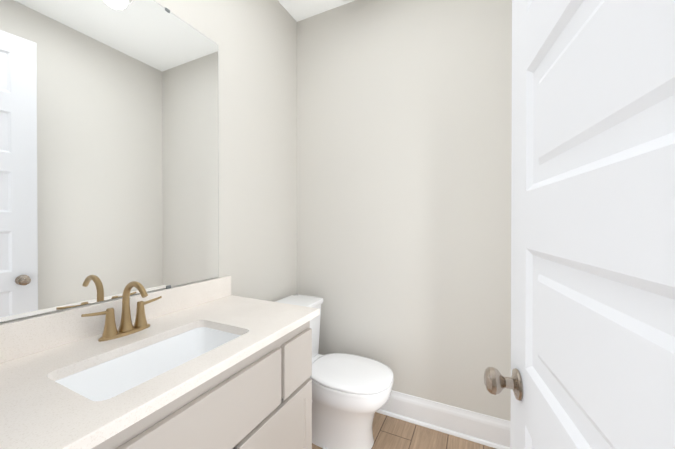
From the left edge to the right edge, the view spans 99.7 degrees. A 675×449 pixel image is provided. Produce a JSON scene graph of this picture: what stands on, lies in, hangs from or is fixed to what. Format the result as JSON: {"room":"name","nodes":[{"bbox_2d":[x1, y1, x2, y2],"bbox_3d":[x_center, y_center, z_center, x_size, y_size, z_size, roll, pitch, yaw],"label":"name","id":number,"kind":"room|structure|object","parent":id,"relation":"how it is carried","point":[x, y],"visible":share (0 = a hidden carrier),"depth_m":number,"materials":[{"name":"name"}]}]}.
{"room":"bathroom","nodes":[
{"label":"bathroom","id":0,"kind":"room"},
{"bbox_2d":[0,0,296,323],"bbox_3d":[-1.081,-0.148,0.789,0.120,2.840,3.490,0,0,26],"label":"wall","id":1,"kind":"structure","parent":0,"point":[255,41],"depth_m":1.80,"materials":[{"name":"white paint"}]},
{"bbox_2d":[0,0,218,322],"bbox_3d":[-0.864,-0.340,1.083,0.008,1.258,1.010,0,0,26],"label":"mirror","id":2,"kind":"object","parent":1,"relation":"attached to","point":[109,188],"visible":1,"depth_m":1.06,"materials":[{"name":"clear glass"}]},
{"bbox_2d":[278,0,354,21],"bbox_3d":[-0.272,-1.615,0.387,1.920,0.100,3.490,0,0,26],"label":"ceiling","id":3,"kind":"structure","parent":0,"point":[298,10],"depth_m":2.06,"materials":[{"name":"white paint"}]},
{"bbox_2d":[312,412,495,448],"bbox_3d":[-0.272,1.325,0.404,1.920,0.100,3.490,0,0,26],"label":"floor","id":4,"kind":"structure","parent":0,"point":[389,432],"depth_m":1.69,"materials":[{"name":"brown wood"}]},
{"bbox_2d":[0,275,319,448],"bbox_3d":[-0.592,0.738,0.985,0.587,1.066,1.110,0,0,26],"label":"bathroom vanity","id":5,"kind":"object","parent":4,"relation":"on","point":[211,364],"visible":1,"depth_m":0.92,"materials":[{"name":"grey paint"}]},
{"bbox_2d":[275,294,393,448],"bbox_3d":[-0.060,0.892,1.750,0.806,0.749,0.463,0,0,26],"label":"toilet","id":6,"kind":"object","parent":4,"relation":"on","point":[351,393],"visible":0.62,"depth_m":1.59,"materials":[{"name":"white ceramic"}]},
{"bbox_2d":[297,0,511,420],"bbox_3d":[0.466,-0.154,1.911,1.680,2.840,0.120,0,0,26],"label":"wall","id":7,"kind":"structure","parent":0,"point":[404,131],"depth_m":1.83,"materials":[{"name":"white paint"}]},
{"bbox_2d":[376,390,510,448],"bbox_3d":[0.433,1.186,1.851,1.678,0.160,0.028,0,0,26],"label":"baseboard","id":8,"kind":"structure","parent":7,"relation":"attached to","point":[486,430],"depth_m":1.73,"materials":[{"name":"white paint"}]},
{"bbox_3d":[-0.144,-0.001,0.073,0.962,2.554,0.156,0,0,26],"label":"door frame","id":9,"kind":"structure","parent":0,"visible":0},
{"bbox_2d":[484,0,674,448],"bbox_3d":[0.303,0.047,0.343,0.212,2.440,0.762,0,0,26],"label":"door","id":10,"kind":"structure","parent":9,"relation":"attached to","point":[593,240],"depth_m":0.36,"materials":[{"name":"white paint"}]}
]}

